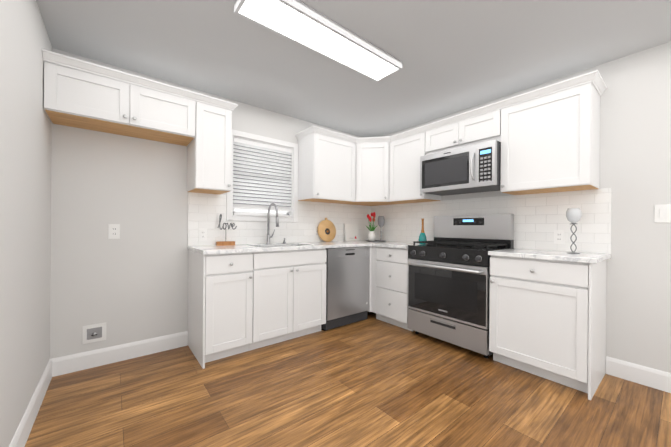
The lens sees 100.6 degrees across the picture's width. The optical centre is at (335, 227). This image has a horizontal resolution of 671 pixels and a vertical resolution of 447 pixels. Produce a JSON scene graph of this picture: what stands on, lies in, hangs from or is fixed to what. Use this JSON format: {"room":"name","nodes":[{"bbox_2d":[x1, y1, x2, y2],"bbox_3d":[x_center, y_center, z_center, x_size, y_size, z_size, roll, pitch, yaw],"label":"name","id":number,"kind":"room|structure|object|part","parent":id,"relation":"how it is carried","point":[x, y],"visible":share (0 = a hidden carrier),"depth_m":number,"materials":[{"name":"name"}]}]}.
{"room":"kitchen","nodes":[
{"label":"kitchen","id":0,"kind":"room"},
{"bbox_2d":[0,0,51,446],"bbox_3d":[-0.760,-0.097,0.300,0.120,2.380,4.300,0,0,-39],"label":"wall","id":1,"kind":"structure","parent":0,"point":[25,189],"depth_m":1.38,"materials":[{"name":"white paint"}]},
{"bbox_2d":[9,358,53,446],"bbox_3d":[-0.717,1.029,0.342,0.014,0.130,4.300,0,0,-39],"label":"baseboard","id":2,"kind":"structure","parent":1,"relation":"attached to","point":[22,433],"depth_m":1.54,"materials":[{"name":"white paint"}]},
{"bbox_2d":[50,48,361,358],"bbox_3d":[-0.808,-0.096,3.094,3.540,2.380,0.120,0,0,-39],"label":"wall","id":3,"kind":"structure","parent":0,"point":[130,285],"depth_m":2.27,"materials":[{"name":"white paint"}]},
{"bbox_2d":[82,323,105,343],"bbox_3d":[-1.864,0.823,2.155,0.140,0.136,0.030,0,0,-39],"label":"outlet box","id":4,"kind":"object","parent":3,"relation":"attached to","point":[93,333],"visible":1,"depth_m":2.16,"materials":[{"name":"white plastic"}]},
{"bbox_2d":[108,224,119,238],"bbox_3d":[-1.775,0.034,2.236,0.072,0.118,0.008,0,0,-39],"label":"outlet","id":5,"kind":"object","parent":3,"relation":"attached to","point":[113,231],"visible":1,"depth_m":2.23,"materials":[{"name":"white plastic"}]},
{"bbox_2d":[44,61,195,145],"bbox_3d":[-1.592,-0.899,2.146,0.877,0.308,0.368,0,0,-39],"label":"upper cabinet","id":6,"kind":"object","parent":3,"relation":"attached to","point":[80,99],"visible":1,"depth_m":2.00,"materials":[{"name":"white wood"}]},
{"bbox_2d":[42,49,237,110],"bbox_3d":[-1.457,-1.072,2.248,1.211,0.056,0.376,0,0,-39],"label":"crown molding","id":7,"kind":"structure","parent":6,"relation":"attached to","point":[75,63],"depth_m":2.01,"materials":[{"name":"white wood"}]},
{"bbox_2d":[54,331,187,376],"bbox_3d":[-1.701,1.022,2.299,0.865,0.130,0.014,0,0,-39],"label":"baseboard","id":8,"kind":"structure","parent":3,"relation":"attached to","point":[62,365],"depth_m":2.25,"materials":[{"name":"white paint"}]},
{"bbox_2d":[187,101,231,193],"bbox_3d":[-1.135,-0.685,2.513,0.295,0.728,0.368,0,0,-39],"label":"upper cabinet","id":9,"kind":"object","parent":3,"relation":"attached to","point":[209,150],"visible":0.98,"depth_m":2.40,"materials":[{"name":"white wood"}]},
{"bbox_2d":[226,129,297,221],"bbox_3d":[-0.801,-0.522,3.078,0.817,0.920,0.150,0,0,-39],"label":"window","id":10,"kind":"structure","parent":3,"relation":"in","point":[286,216],"depth_m":3.07,"materials":[{"name":"white paint"}]},
{"bbox_2d":[233,137,291,211],"bbox_3d":[-0.789,-0.549,3.064,0.673,0.726,0.046,0,0,-39],"label":"window blinds","id":11,"kind":"object","parent":10,"relation":"attached to","point":[261,176],"visible":0.9,"depth_m":3.04,"materials":[{"name":"white plastic"}]},
{"bbox_2d":[188,192,370,245],"bbox_3d":[-0.423,-0.067,3.318,2.400,0.500,0.008,0,0,-39],"label":"backsplash","id":12,"kind":"structure","parent":3,"relation":"attached to","point":[205,210],"depth_m":3.07,"materials":[{"name":"tile"}]},
{"bbox_2d":[199,228,206,240],"bbox_3d":[-1.256,0.070,2.641,0.072,0.118,0.008,0,0,-39],"label":"outlet","id":13,"kind":"object","parent":12,"relation":"attached to","point":[202,234],"visible":1,"depth_m":2.64,"materials":[{"name":"white plastic"}]},
{"bbox_2d":[314,228,318,236],"bbox_3d":[-0.232,0.068,3.462,0.072,0.118,0.008,0,0,-39],"label":"outlet","id":14,"kind":"object","parent":12,"relation":"attached to","point":[316,232],"visible":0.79,"depth_m":3.45,"materials":[{"name":"white plastic"}]},
{"bbox_2d":[298,132,355,203],"bbox_3d":[-0.091,-0.677,3.350,0.620,0.728,0.368,0,0,-39],"label":"upper cabinet","id":15,"kind":"object","parent":3,"relation":"attached to","point":[326,169],"visible":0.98,"depth_m":3.20,"materials":[{"name":"white wood"}]},
{"bbox_2d":[339,142,404,205],"bbox_3d":[0.477,-0.672,3.635,0.622,0.728,0.633,0,0,-39],"label":"upper cabinet","id":16,"kind":"object","parent":3,"relation":"attached to","point":[372,174],"visible":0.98,"depth_m":3.40,"materials":[{"name":"white wood"}]},
{"bbox_2d":[295,70,606,142],"bbox_3d":[0.803,-1.054,2.705,1.281,0.056,2.488,0,0,-39],"label":"crown molding","id":17,"kind":"structure","parent":16,"relation":"attached to","point":[596,80],"depth_m":2.50,"materials":[{"name":"white wood"}]},
{"bbox_2d":[25,311,670,446],"bbox_3d":[0.564,1.154,1.369,3.900,0.100,4.900,0,0,-39],"label":"floor","id":18,"kind":"structure","parent":0,"point":[371,380],"depth_m":1.75,"materials":[{"name":"brown wood"}]},
{"bbox_2d":[188,250,252,368],"bbox_3d":[-1.027,0.651,2.474,0.398,0.881,0.578,0,0,-39],"label":"base cabinet","id":19,"kind":"object","parent":18,"relation":"on","point":[220,301],"visible":0.94,"depth_m":2.28,"materials":[{"name":"white wood"}]},
{"bbox_2d":[249,248,326,350],"bbox_3d":[-0.562,0.655,2.846,0.788,0.881,0.578,0,0,-39],"label":"base cabinet","id":20,"kind":"object","parent":18,"relation":"on","point":[289,294],"visible":0.88,"depth_m":2.61,"materials":[{"name":"white wood"}]},
{"bbox_2d":[188,240,427,254],"bbox_3d":[-0.092,0.298,2.908,2.408,0.226,1.066,0,0,-39],"label":"countertop","id":21,"kind":"structure","parent":20,"relation":"on","point":[225,249],"depth_m":2.81,"materials":[{"name":"stone"}]},
{"bbox_2d":[216,214,236,245],"bbox_3d":[-1.063,0.025,2.731,0.196,0.305,0.044,0,0,-39],"label":"love sign","id":22,"kind":"object","parent":21,"relation":"on","point":[221,243],"visible":1,"depth_m":2.71,"materials":[{"name":"brown wood"}]},
{"bbox_2d":[266,203,278,243],"bbox_3d":[-0.640,-0.036,2.928,0.097,0.434,0.253,0,0,-39],"label":"faucet","id":23,"kind":"object","parent":21,"relation":"on","point":[268,223],"visible":1,"depth_m":2.98,"materials":[{"name":"grey metal"}]},
{"bbox_2d":[318,218,335,241],"bbox_3d":[-0.108,0.033,3.515,0.280,0.304,0.060,0,0,-39],"label":"cutting board","id":24,"kind":"object","parent":21,"relation":"on","point":[326,230],"visible":1,"depth_m":3.50,"materials":[{"name":"brown wood"}]},
{"bbox_2d":[344,224,358,240],"bbox_3d":[0.218,0.071,3.787,0.240,0.234,0.048,0,0,-39],"label":"plaque","id":25,"kind":"object","parent":21,"relation":"on","point":[351,232],"visible":1,"depth_m":3.78,"materials":[{"name":"white ceramic"}]},
{"bbox_2d":[418,219,426,243],"bbox_3d":[0.998,0.048,3.190,0.092,0.292,0.092,0,0,-39],"label":"vase","id":26,"kind":"object","parent":21,"relation":"on","point":[422,236],"visible":0.88,"depth_m":3.17,"materials":[{"name":"teal ceramic"}]},
{"bbox_3d":[0.545,0.184,3.751,0.278,0.012,0.278,0,0,-39],"label":"decorative tray","id":27,"kind":"object","parent":21,"relation":"on","visible":0},
{"bbox_2d":[366,212,377,240],"bbox_3d":[0.479,-0.007,3.713,0.123,0.385,0.146,0,0,-39],"label":"tulip vase","id":28,"kind":"object","parent":27,"relation":"on","point":[371,236],"visible":1,"depth_m":3.69,"materials":[{"name":"white ceramic"}]},
{"bbox_2d":[378,216,384,240],"bbox_3d":[0.620,0.018,3.790,0.097,0.338,0.097,0,0,-39],"label":"candle holder","id":29,"kind":"object","parent":27,"relation":"on","point":[381,220],"visible":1,"depth_m":3.76,"materials":[{"name":"clear glass"}]},
{"bbox_2d":[321,246,369,330],"bbox_3d":[-0.011,0.662,3.307,0.619,0.876,0.549,0,0,-39],"label":"dishwasher","id":30,"kind":"object","parent":18,"relation":"on","point":[347,283],"visible":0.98,"depth_m":3.07,"materials":[{"name":"grey metal"}]},
{"bbox_2d":[368,246,371,311],"bbox_3d":[0.244,0.661,3.511,0.026,0.881,0.548,0,0,-39],"label":"cabinet filler","id":31,"kind":"object","parent":18,"relation":"on","point":[369,310],"visible":0.04,"depth_m":3.30,"materials":[{"name":"white wood"}]},
{"bbox_2d":[371,246,413,330],"bbox_3d":[0.791,0.666,3.265,0.578,0.881,0.520,0,0,-39],"label":"base cabinet","id":32,"kind":"object","parent":18,"relation":"on","point":[392,285],"depth_m":3.09,"materials":[{"name":"white wood"}]},
{"bbox_3d":[0.662,0.665,3.450,0.548,0.881,0.070,0,0,-39],"label":"corner base cabinet stile","id":33,"kind":"part","parent":32,"relation":"part of","materials":[{"name":"white wood"}]},
{"bbox_2d":[408,214,513,357],"bbox_3d":[1.186,0.492,2.733,0.609,1.235,0.790,0,0,-39],"label":"range","id":34,"kind":"object","parent":18,"relation":"on","point":[449,283],"visible":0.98,"depth_m":2.59,"materials":[{"name":"grey metal"}]},
{"bbox_2d":[489,255,606,399],"bbox_3d":[1.650,0.672,2.193,0.578,0.881,0.623,0,0,-39],"label":"base cabinet","id":35,"kind":"object","parent":18,"relation":"on","point":[547,319],"visible":0.94,"depth_m":1.99,"materials":[{"name":"white wood"}]},
{"bbox_2d":[488,248,610,263],"bbox_3d":[1.663,0.215,2.187,0.570,0.032,0.651,0,0,-39],"label":"countertop","id":36,"kind":"structure","parent":35,"relation":"on","point":[585,257],"depth_m":2.03,"materials":[{"name":"stone"}]},
{"bbox_2d":[566,208,581,253],"bbox_3d":[1.815,0.028,2.123,0.092,0.344,0.092,0,0,-39],"label":"candle holder","id":37,"kind":"object","parent":36,"relation":"on","point":[573,215],"visible":1,"depth_m":2.10,"materials":[{"name":"grey metal"}]},
{"bbox_2d":[36,0,670,136],"bbox_3d":[0.584,-1.326,1.370,3.540,0.100,4.540,0,0,-39],"label":"ceiling","id":38,"kind":"structure","parent":0,"point":[453,56],"depth_m":1.99,"materials":[{"name":"grey paint"}]},
{"bbox_2d":[234,0,401,81],"bbox_3d":[-0.033,-1.252,1.875,1.200,0.053,0.260,0,0,-39],"label":"ceiling light panel","id":39,"kind":"object","parent":38,"relation":"attached to","point":[299,22],"visible":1,"depth_m":1.79,"materials":[{"name":"white plastic"}]},
{"bbox_2d":[382,41,670,372],"bbox_3d":[1.909,-0.075,2.439,0.120,2.380,4.300,0,0,-39],"label":"wall","id":40,"kind":"structure","parent":0,"point":[635,136],"depth_m":2.01,"materials":[{"name":"white paint"}]},
{"bbox_2d":[390,132,441,202],"bbox_3d":[0.926,-0.669,3.277,0.368,0.728,0.486,0,0,-39],"label":"upper cabinet","id":41,"kind":"object","parent":40,"relation":"attached to","point":[406,153],"visible":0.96,"depth_m":3.18,"materials":[{"name":"white wood"}]},
{"bbox_2d":[425,109,500,154],"bbox_3d":[1.313,-0.886,2.796,0.368,0.287,0.742,0,0,-39],"label":"upper cabinet","id":42,"kind":"object","parent":40,"relation":"attached to","point":[486,127],"visible":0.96,"depth_m":2.65,"materials":[{"name":"white wood"}]},
{"bbox_2d":[420,140,500,195],"bbox_3d":[1.270,-0.550,2.764,0.472,0.380,0.738,0,0,-39],"label":"microwave","id":43,"kind":"object","parent":42,"relation":"attached to","point":[475,168],"visible":0.96,"depth_m":2.60,"materials":[{"name":"grey metal"}]},
{"bbox_2d":[371,188,611,253],"bbox_3d":[1.300,0.053,3.091,0.008,0.714,2.518,0,0,-39],"label":"backsplash","id":44,"kind":"structure","parent":40,"relation":"attached to","point":[539,218],"depth_m":2.51,"materials":[{"name":"tile"}]},
{"bbox_2d":[554,230,564,243],"bbox_3d":[1.885,0.082,2.348,0.008,0.118,0.072,0,0,-39],"label":"electrical outlet","id":45,"kind":"object","parent":44,"relation":"attached to","point":[559,236],"visible":1,"depth_m":2.35,"materials":[{"name":"white plastic"}]},
{"bbox_2d":[500,82,599,194],"bbox_3d":[1.727,-0.663,2.277,0.368,0.728,0.584,0,0,-39],"label":"upper cabinet","id":46,"kind":"object","parent":40,"relation":"attached to","point":[550,143],"visible":1,"depth_m":2.14,"materials":[{"name":"white wood"}]},
{"bbox_2d":[606,356,670,392],"bbox_3d":[2.628,1.055,1.422,0.014,0.130,1.803,0,0,-39],"label":"baseboard","id":47,"kind":"structure","parent":40,"relation":"attached to","point":[645,376],"depth_m":1.99,"materials":[{"name":"white paint"}]},
{"bbox_2d":[654,204,670,222],"bbox_3d":[2.247,-0.094,1.910,0.009,0.125,0.080,0,0,-39],"label":"light switch","id":48,"kind":"object","parent":40,"relation":"attached to","point":[662,213],"visible":1,"depth_m":1.91,"materials":[{"name":"white plastic"}]},
{"label":"outside","id":49,"kind":"structure","parent":0,"visible":0},
{"bbox_2d":[234,209,285,212],"bbox_3d":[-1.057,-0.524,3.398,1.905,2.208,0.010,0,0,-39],"label":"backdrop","id":50,"kind":"structure","parent":49,"point":[244,210],"depth_m":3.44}
]}

